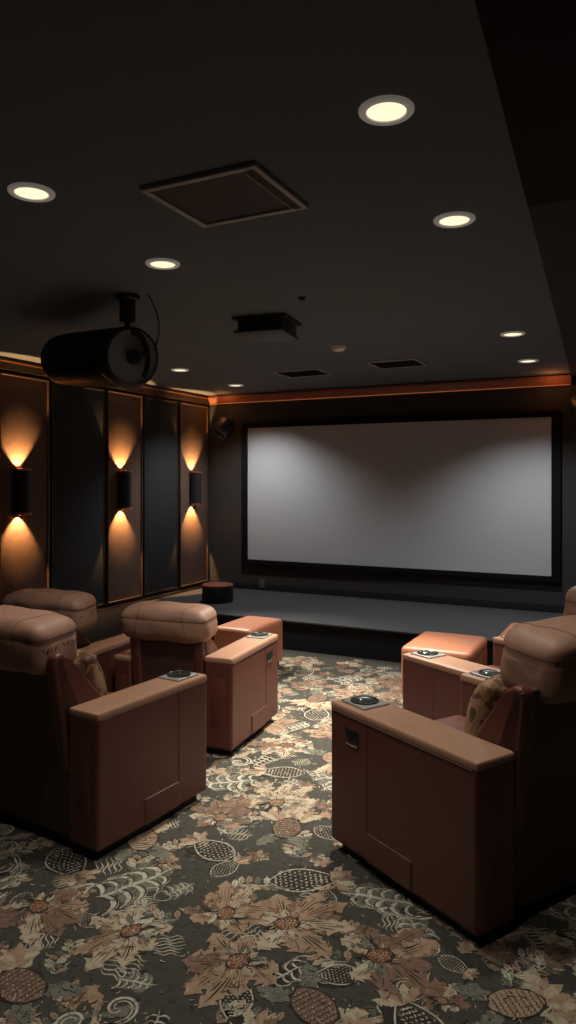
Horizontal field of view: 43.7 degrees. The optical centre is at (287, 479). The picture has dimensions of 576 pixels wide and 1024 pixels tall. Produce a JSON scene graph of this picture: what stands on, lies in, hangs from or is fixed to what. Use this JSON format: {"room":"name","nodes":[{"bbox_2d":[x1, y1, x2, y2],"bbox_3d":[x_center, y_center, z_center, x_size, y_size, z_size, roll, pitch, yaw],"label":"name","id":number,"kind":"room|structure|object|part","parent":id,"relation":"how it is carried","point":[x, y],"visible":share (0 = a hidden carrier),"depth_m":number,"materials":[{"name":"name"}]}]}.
{"room":"home theater","nodes":[
{"label":"home theater","id":0,"kind":"room"},
{"bbox_2d":[0,369,207,608],"bbox_3d":[-3.095,0.280,4.875,0.120,2.640,9.180,0,0,26],"label":"wall","id":1,"kind":"structure","parent":0,"point":[105,605],"depth_m":7.26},
{"bbox_2d":[0,372,48,604],"bbox_3d":[-2.305,0.172,6.288,0.037,2.155,0.555,0,0,26],"label":"acoustic panel","id":2,"kind":"object","parent":1,"relation":"attached to","point":[24,401],"visible":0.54,"depth_m":6.29,"materials":[{"name":"fabric"}]},
{"bbox_2d":[15,468,31,514],"bbox_3d":[-2.277,0.100,6.182,0.138,0.400,0.136,0,0,26],"label":"wall sconce","id":3,"kind":"object","parent":2,"relation":"attached to","point":[23,475],"visible":1,"depth_m":6.13,"materials":[{"name":"black plastic"}]},
{"bbox_2d":[50,381,103,605],"bbox_3d":[-2.009,0.172,6.898,0.025,2.155,0.710,0,0,26],"label":"acoustic panel","id":4,"kind":"object","parent":1,"relation":"attached to","point":[76,412],"visible":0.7,"depth_m":6.86,"materials":[{"name":"black fabric"}]},
{"bbox_2d":[0,356,209,404],"bbox_3d":[-3.019,-0.988,4.837,0.050,0.105,9.180,0,0,26],"label":"trim","id":5,"kind":"structure","parent":1,"relation":"attached to","point":[7,366],"depth_m":7.67,"materials":[{"name":"brown wood"}]},
{"bbox_2d":[106,390,142,603],"bbox_3d":[-1.702,0.172,7.502,0.037,2.155,0.555,0,0,26],"label":"acoustic panel","id":6,"kind":"object","parent":1,"relation":"attached to","point":[124,411],"visible":1,"depth_m":7.49,"materials":[{"name":"fabric"}]},
{"bbox_2d":[119,470,131,508],"bbox_3d":[-1.672,0.100,7.400,0.138,0.400,0.136,0,0,26],"label":"wall sconce","id":7,"kind":"object","parent":6,"relation":"attached to","point":[125,476],"visible":1,"depth_m":7.35,"materials":[{"name":"black plastic"}]},
{"bbox_2d":[82,587,201,642],"bbox_3d":[-3.033,1.450,4.844,0.020,0.300,9.180,0,0,26],"label":"baseboard","id":8,"kind":"structure","parent":1,"relation":"attached to","point":[108,624],"depth_m":7.27,"materials":[{"name":"brown wood"}]},
{"bbox_2d":[97,585,201,611],"bbox_3d":[-3.030,1.296,4.842,0.026,0.016,9.180,0,0,26],"label":"trim","id":9,"kind":"structure","parent":1,"relation":"attached to","point":[114,606],"depth_m":7.82,"materials":[{"name":"brown wood"}]},
{"bbox_2d":[143,397,177,594],"bbox_3d":[-1.428,0.172,8.069,0.025,2.155,0.615,0,0,26],"label":"acoustic panel","id":10,"kind":"object","parent":1,"relation":"attached to","point":[160,417],"visible":1,"depth_m":8.03,"materials":[{"name":"black fabric"}]},
{"bbox_2d":[178,402,207,586],"bbox_3d":[-1.135,0.172,8.646,0.037,2.155,0.590,0,0,26],"label":"acoustic panel","id":11,"kind":"object","parent":1,"relation":"attached to","point":[192,419],"visible":0.99,"depth_m":8.58,"materials":[{"name":"fabric"}]},
{"bbox_2d":[190,472,201,504],"bbox_3d":[-1.096,0.100,8.560,0.138,0.400,0.136,0,0,26],"label":"wall sconce","id":12,"kind":"object","parent":11,"relation":"attached to","point":[195,482],"visible":1,"depth_m":8.51,"materials":[{"name":"black plastic"}]},
{"bbox_2d":[0,0,570,395],"bbox_3d":[0.174,-1.090,3.252,7.380,0.100,9.380,0,0,26],"label":"ceiling","id":13,"kind":"structure","parent":0,"point":[101,101],"depth_m":2.57,"materials":[{"name":"paint"}]},
{"bbox_2d":[7,182,54,202],"bbox_3d":[-0.924,-1.035,2.591,0.164,0.010,0.164,0,0,26],"label":"recessed light","id":14,"kind":"object","parent":13,"relation":"in","point":[25,191],"visible":1,"depth_m":2.58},
{"bbox_2d":[14,187,48,198],"bbox_3d":[-0.924,-1.036,2.591,0.118,0.005,0.118,0,0,26],"label":"diffuser","id":15,"kind":"object","parent":14,"relation":"attached to","point":[19,192],"depth_m":2.59,"materials":[{"name":"white plastic"}]},
{"bbox_2d":[41,292,159,387],"bbox_3d":[-1.168,-0.779,4.367,0.343,0.522,1.047,0,0,-40],"label":"projector","id":16,"kind":"object","parent":13,"relation":"hanging from","point":[126,356],"visible":1,"depth_m":4.05,"materials":[{"name":"black plastic"}]},
{"bbox_3d":[-0.867,-0.685,4.011,0.304,0.302,0.041,0,0,-40],"label":"plate","id":17,"kind":"part","parent":16,"relation":"part of","materials":[{"name":"black plastic"}]},
{"bbox_3d":[-0.850,-0.684,3.991,0.084,0.086,0.062,0,0,-40],"label":"knob","id":18,"kind":"part","parent":16,"relation":"part of","materials":[{"name":"black plastic"}]},
{"bbox_2d":[145,258,179,269],"bbox_3d":[-0.600,-1.035,3.446,0.164,0.010,0.164,0,0,26],"label":"recessed light","id":19,"kind":"object","parent":13,"relation":"in","point":[156,263],"visible":1,"depth_m":3.43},
{"bbox_2d":[150,261,174,267],"bbox_3d":[-0.600,-1.036,3.446,0.118,0.005,0.118,0,0,26],"label":"diffuser","id":20,"kind":"object","parent":19,"relation":"attached to","point":[153,264],"depth_m":3.45,"materials":[{"name":"white plastic"}]},
{"bbox_2d":[171,368,188,371],"bbox_3d":[-1.017,-1.035,6.768,0.172,0.010,0.172,0,0,26],"label":"recessed light","id":21,"kind":"object","parent":13,"relation":"in","point":[173,369],"visible":1,"depth_m":6.76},
{"bbox_2d":[140,161,307,227],"bbox_3d":[-0.225,-1.029,2.629,0.470,0.022,0.416,0,0,26],"label":"ceiling access panel","id":22,"kind":"object","parent":13,"relation":"in","point":[246,191],"visible":1,"depth_m":2.60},
{"bbox_3d":[-0.233,-1.035,2.633,0.398,0.010,0.364,0,0,26],"label":"panel","id":23,"kind":"part","parent":22,"relation":"part of","materials":[{"name":"black"}]},
{"bbox_2d":[228,384,243,386],"bbox_3d":[-0.573,-1.035,7.865,0.172,0.010,0.172,0,0,26],"label":"recessed light","id":24,"kind":"object","parent":13,"relation":"in","point":[231,385],"visible":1,"depth_m":7.87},
{"bbox_2d":[232,313,300,342],"bbox_3d":[-0.136,-0.985,4.672,0.361,0.110,0.358,0,0,18],"label":"ceiling projector","id":25,"kind":"object","parent":13,"relation":"attached to","point":[276,327],"visible":1,"depth_m":4.55,"materials":[{"name":"black plastic"}]},
{"bbox_3d":[-0.134,-1.030,4.678,0.361,0.018,0.328,0,0,18],"label":"mounting plate","id":26,"kind":"part","parent":25,"relation":"part of","materials":[{"name":"black metal"}]},
{"bbox_2d":[297,296,305,300],"bbox_3d":[0.078,-1.028,4.092,0.048,0.021,0.048,0,0,26],"label":"ceiling sensor","id":27,"kind":"object","parent":13,"relation":"attached to","point":[301,298],"visible":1,"depth_m":4.08,"materials":[{"name":"black plastic"}]},
{"bbox_2d":[272,368,332,377],"bbox_3d":[0.145,-1.032,6.961,0.470,0.015,0.400,0,0,26],"label":"ceiling vent","id":28,"kind":"object","parent":13,"relation":"in","point":[314,371],"visible":1,"depth_m":6.92,"materials":[{"name":"black metal"}]},
{"bbox_2d":[331,345,345,351],"bbox_3d":[0.395,-1.022,5.609,0.116,0.035,0.116,0,0,26],"label":"smoke detector","id":29,"kind":"object","parent":13,"relation":"attached to","point":[339,348],"visible":1,"depth_m":5.57,"materials":[{"name":"white plastic"}]},
{"bbox_2d":[358,95,414,125],"bbox_3d":[0.276,-1.035,2.018,0.156,0.010,0.156,0,0,26],"label":"recessed light","id":30,"kind":"object","parent":13,"relation":"in","point":[383,110],"visible":1,"depth_m":2.01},
{"bbox_2d":[366,102,405,120],"bbox_3d":[0.276,-1.036,2.018,0.112,0.005,0.112,0,0,26],"label":"diffuser","id":31,"kind":"object","parent":30,"relation":"attached to","point":[375,111],"depth_m":2.02,"materials":[{"name":"white plastic"}]},
{"bbox_2d":[366,358,427,368],"bbox_3d":[0.972,-1.032,6.400,0.450,0.015,0.390,0,0,26],"label":"ceiling vent","id":32,"kind":"object","parent":13,"relation":"in","point":[411,362],"visible":1,"depth_m":6.36,"materials":[{"name":"black metal"}]},
{"bbox_2d":[433,211,475,227],"bbox_3d":[0.663,-1.035,2.864,0.164,0.010,0.164,0,0,26],"label":"recessed light","id":33,"kind":"object","parent":13,"relation":"in","point":[456,219],"visible":1,"depth_m":2.85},
{"bbox_2d":[439,216,468,225],"bbox_3d":[0.663,-1.036,2.864,0.118,0.005,0.118,0,0,26],"label":"diffuser","id":34,"kind":"object","parent":33,"relation":"attached to","point":[443,220],"depth_m":2.86,"materials":[{"name":"white plastic"}]},
{"bbox_2d":[500,331,525,336],"bbox_3d":[1.595,-1.035,5.103,0.172,0.010,0.172,0,0,26],"label":"recessed light","id":35,"kind":"object","parent":13,"relation":"in","point":[510,333],"visible":1,"depth_m":5.09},
{"bbox_2d":[505,333,520,335],"bbox_3d":[1.595,-1.036,5.103,0.124,0.005,0.124,0,0,26],"label":"diffuser","id":36,"kind":"object","parent":35,"relation":"attached to","point":[506,334],"depth_m":5.11,"materials":[{"name":"white plastic"}]},
{"bbox_2d":[475,0,575,206],"bbox_3d":[1.121,-1.029,0.113,2.692,0.022,4.400,0,0,26],"label":"soffit","id":37,"kind":"object","parent":13,"relation":"attached to","point":[531,44],"depth_m":1.85,"materials":[{"name":"black paint"}]},
{"bbox_2d":[518,359,538,362],"bbox_3d":[2.088,-1.035,6.254,0.172,0.010,0.172,0,0,26],"label":"recessed light","id":38,"kind":"object","parent":13,"relation":"in","point":[522,360],"visible":1,"depth_m":6.24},
{"bbox_2d":[0,635,575,1023],"bbox_3d":[0.201,1.598,3.238,7.240,0.003,9.180,0,0,26],"label":"floor","id":39,"kind":"structure","parent":0,"point":[242,904],"depth_m":2.59,"materials":[{"name":"carpet"}]},
{"bbox_2d":[2,588,130,692],"bbox_3d":[-1.420,1.139,4.739,0.802,0.919,0.807,0,0,21],"label":"recliner chair","id":40,"kind":"object","parent":39,"relation":"on","point":[79,606],"visible":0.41,"depth_m":4.39,"materials":[{"name":"brown leather"}]},
{"bbox_3d":[-1.104,1.302,4.641,0.130,0.517,0.740,0,0,21],"label":"armrest","id":41,"kind":"part","parent":40,"relation":"part of","materials":[{"name":"brown leather"}]},
{"bbox_2d":[0,605,206,856],"bbox_3d":[-1.038,1.094,3.507,0.972,1.008,0.877,0,0,32],"label":"recliner chair","id":42,"kind":"object","parent":39,"relation":"on","point":[83,769],"visible":0.96,"depth_m":3.18,"materials":[{"name":"brown leather"}]},
{"bbox_2d":[74,649,107,696],"bbox_3d":[-1.005,0.980,3.484,0.214,0.326,0.335,0,0,-43],"label":"throw pillow","id":43,"kind":"object","parent":42,"relation":"on","point":[86,663],"visible":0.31,"depth_m":3.36,"materials":[{"name":"brown fabric"}]},
{"bbox_3d":[-0.675,1.276,3.352,0.180,0.567,0.735,0,0,32],"label":"armrest","id":44,"kind":"part","parent":42,"relation":"part of","materials":[{"name":"brown leather"}]},
{"bbox_3d":[-0.588,1.495,3.335,0.026,0.120,0.239,0,0,32],"label":"panel","id":45,"kind":"part","parent":42,"relation":"part of","materials":[{"name":"brown leather"}]},
{"bbox_2d":[114,601,277,754],"bbox_3d":[-0.574,1.169,4.580,0.813,0.858,0.792,0,0,21],"label":"recliner chair","id":46,"kind":"object","parent":39,"relation":"on","point":[165,636],"visible":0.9,"depth_m":4.27,"materials":[{"name":"brown leather"}]},
{"bbox_3d":[-0.884,1.324,4.724,0.120,0.472,0.725,0,0,21],"label":"armrest","id":47,"kind":"part","parent":46,"relation":"part of","materials":[{"name":"brown leather"}]},
{"bbox_3d":[-0.276,1.302,4.492,0.180,0.517,0.725,0,0,21],"label":"armrest","id":48,"kind":"part","parent":46,"relation":"part of","materials":[{"name":"brown leather"}]},
{"bbox_3d":[-0.188,1.495,4.491,0.026,0.120,0.236,0,0,21],"label":"panel","id":49,"kind":"part","parent":46,"relation":"part of","materials":[{"name":"brown leather"}]},
{"bbox_3d":[-0.122,1.145,4.655,0.012,0.070,0.090,0,0,21],"label":"recline handle","id":50,"kind":"part","parent":46,"relation":"part of","materials":[{"name":"black plastic"}]},
{"bbox_2d":[214,616,282,666],"bbox_3d":[-0.324,1.388,6.005,0.368,0.420,0.578,0,0,26],"label":"ottoman","id":51,"kind":"object","parent":39,"relation":"on","point":[230,632],"visible":0.42,"depth_m":5.86,"materials":[{"name":"leather"}]},
{"bbox_2d":[150,588,562,665],"bbox_3d":[1.888,1.458,6.670,7.150,0.280,1.528,0,0,26],"label":"stage","id":52,"kind":"object","parent":39,"relation":"on","point":[366,628],"visible":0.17,"depth_m":6.84,"materials":[{"name":"carpet"}]},
{"bbox_2d":[202,582,233,603],"bbox_3d":[-0.765,1.222,7.815,0.346,0.191,0.346,0,0,26],"label":"subwoofer","id":53,"kind":"object","parent":52,"relation":"on","point":[212,592],"visible":1,"depth_m":7.68,"materials":[{"name":"black plastic"}]},
{"bbox_2d":[401,631,486,693],"bbox_3d":[1.163,1.388,5.312,0.508,0.420,0.618,0,0,26],"label":"ottoman","id":54,"kind":"object","parent":39,"relation":"on","point":[471,648],"visible":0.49,"depth_m":5.18,"materials":[{"name":"leather"}]},
{"bbox_2d":[331,615,575,939],"bbox_3d":[0.855,1.071,3.022,1.013,1.054,0.947,0,0,-33],"label":"recliner chair","id":55,"kind":"object","parent":39,"relation":"on","point":[479,831],"visible":0.98,"depth_m":2.65,"materials":[{"name":"brown leather"}]},
{"bbox_3d":[0.267,1.104,3.004,0.009,0.012,0.070,0,0,-33],"label":"lever","id":56,"kind":"part","parent":55,"relation":"part of","materials":[{"name":"silver metal"}]},
{"bbox_3d":[0.272,1.080,3.008,0.012,0.070,0.090,0,0,-33],"label":"recline handle","id":57,"kind":"part","parent":55,"relation":"part of","materials":[{"name":"black plastic"}]},
{"bbox_3d":[0.399,1.495,2.820,0.026,0.120,0.271,0,0,-33],"label":"panel","id":58,"kind":"part","parent":55,"relation":"part of","materials":[{"name":"brown leather"}]},
{"bbox_3d":[0.496,1.269,2.841,0.200,0.582,0.835,0,0,-33],"label":"armrest","id":59,"kind":"part","parent":55,"relation":"part of","materials":[{"name":"brown leather"}]},
{"bbox_3d":[0.775,1.227,3.145,0.592,0.190,0.655,0,0,-33],"label":"seat","id":60,"kind":"part","parent":55,"relation":"part of","materials":[{"name":"brown leather"}]},
{"bbox_3d":[1.165,1.269,3.281,0.200,0.582,0.835,0,0,-33],"label":"armrest","id":61,"kind":"part","parent":55,"relation":"part of","materials":[{"name":"brown leather"}]},
{"bbox_2d":[464,674,508,736],"bbox_3d":[0.862,0.955,2.977,0.316,0.307,0.212,0,0,-44],"label":"throw pillow","id":62,"kind":"object","parent":55,"relation":"on","point":[489,691],"visible":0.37,"depth_m":2.86,"materials":[{"name":"brown fabric"}]},
{"bbox_2d":[402,586,575,719],"bbox_3d":[1.384,1.072,4.095,1.012,1.052,1.082,0,0,-34],"label":"recliner chair","id":63,"kind":"object","parent":39,"relation":"on","point":[431,678],"visible":0.26,"depth_m":4.06,"materials":[{"name":"brown leather"}]},
{"bbox_3d":[0.996,1.302,3.955,0.200,0.517,0.860,0,0,-34],"label":"armrest","id":64,"kind":"part","parent":63,"relation":"part of","materials":[{"name":"brown leather"}]},
{"bbox_3d":[1.658,1.302,4.404,0.200,0.517,0.860,0,0,-34],"label":"armrest","id":65,"kind":"part","parent":63,"relation":"part of","materials":[{"name":"brown leather"}]},
{"bbox_2d":[499,623,518,635],"bbox_3d":[1.879,1.358,5.375,0.523,0.480,0.548,0,0,26],"label":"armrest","id":66,"kind":"object","parent":39,"relation":"on","point":[511,625],"visible":0.02,"depth_m":5.44,"materials":[{"name":"leather"}]},
{"bbox_2d":[208,374,575,605],"bbox_3d":[2.241,0.280,7.417,7.420,2.640,0.120,0,0,26],"label":"wall","id":67,"kind":"structure","parent":0,"point":[224,455],"depth_m":7.96,"materials":[{"name":"black paint"}]},
{"bbox_2d":[212,416,233,438],"bbox_3d":[-0.784,-0.631,8.701,0.277,0.278,0.220,0,0,-32],"label":"wall speaker","id":68,"kind":"object","parent":67,"relation":"attached to","point":[224,426],"visible":1,"depth_m":8.63,"materials":[{"name":"black plastic"}]},
{"bbox_2d":[213,429,224,437],"bbox_3d":[-0.831,-0.565,8.671,0.158,0.113,0.142,0,0,26],"label":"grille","id":69,"kind":"object","parent":68,"relation":"attached to","point":[220,433],"depth_m":8.65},
{"bbox_2d":[259,579,264,587],"bbox_3d":[-0.311,1.240,8.594,0.070,0.100,0.009,0,0,26],"label":"wall outlet","id":70,"kind":"object","parent":67,"relation":"attached to","point":[261,582],"visible":1,"depth_m":8.59,"materials":[{"name":"black plastic"}]},
{"bbox_2d":[207,580,564,612],"bbox_3d":[2.212,1.285,7.356,7.180,0.090,0.015,0,0,26],"label":"baseboard","id":71,"kind":"structure","parent":67,"relation":"attached to","point":[242,585],"depth_m":7.81,"materials":[{"name":"black wood"}]},
{"bbox_2d":[208,375,571,404],"bbox_3d":[0.904,-0.980,7.966,4.175,0.090,0.085,0,0,26],"label":"trim","id":72,"kind":"structure","parent":67,"relation":"attached to","point":[561,380],"depth_m":7.78,"materials":[{"name":"orange wood"}]},
{"bbox_2d":[241,410,560,582],"bbox_3d":[1.071,0.165,7.903,3.630,1.700,0.049,0,0,26],"label":"projection screen","id":73,"kind":"object","parent":67,"relation":"attached to","point":[462,495],"visible":1,"depth_m":7.78,"materials":[{"name":"fabric"}]},
{"bbox_2d":[528,199,575,375],"bbox_3d":[3.047,-1.032,4.282,2.950,0.016,4.780,0,0,26],"label":"soffit","id":74,"kind":"object","parent":67,"relation":"attached to","point":[554,224],"depth_m":3.31,"materials":[{"name":"black paint"}]},
{"bbox_2d":[567,395,575,420],"bbox_3d":[2.818,-0.691,6.913,0.220,0.278,0.277,0,0,-5],"label":"wall speaker","id":75,"kind":"object","parent":67,"relation":"attached to","point":[571,405],"visible":1,"depth_m":6.88,"materials":[{"name":"black plastic"}]}
]}

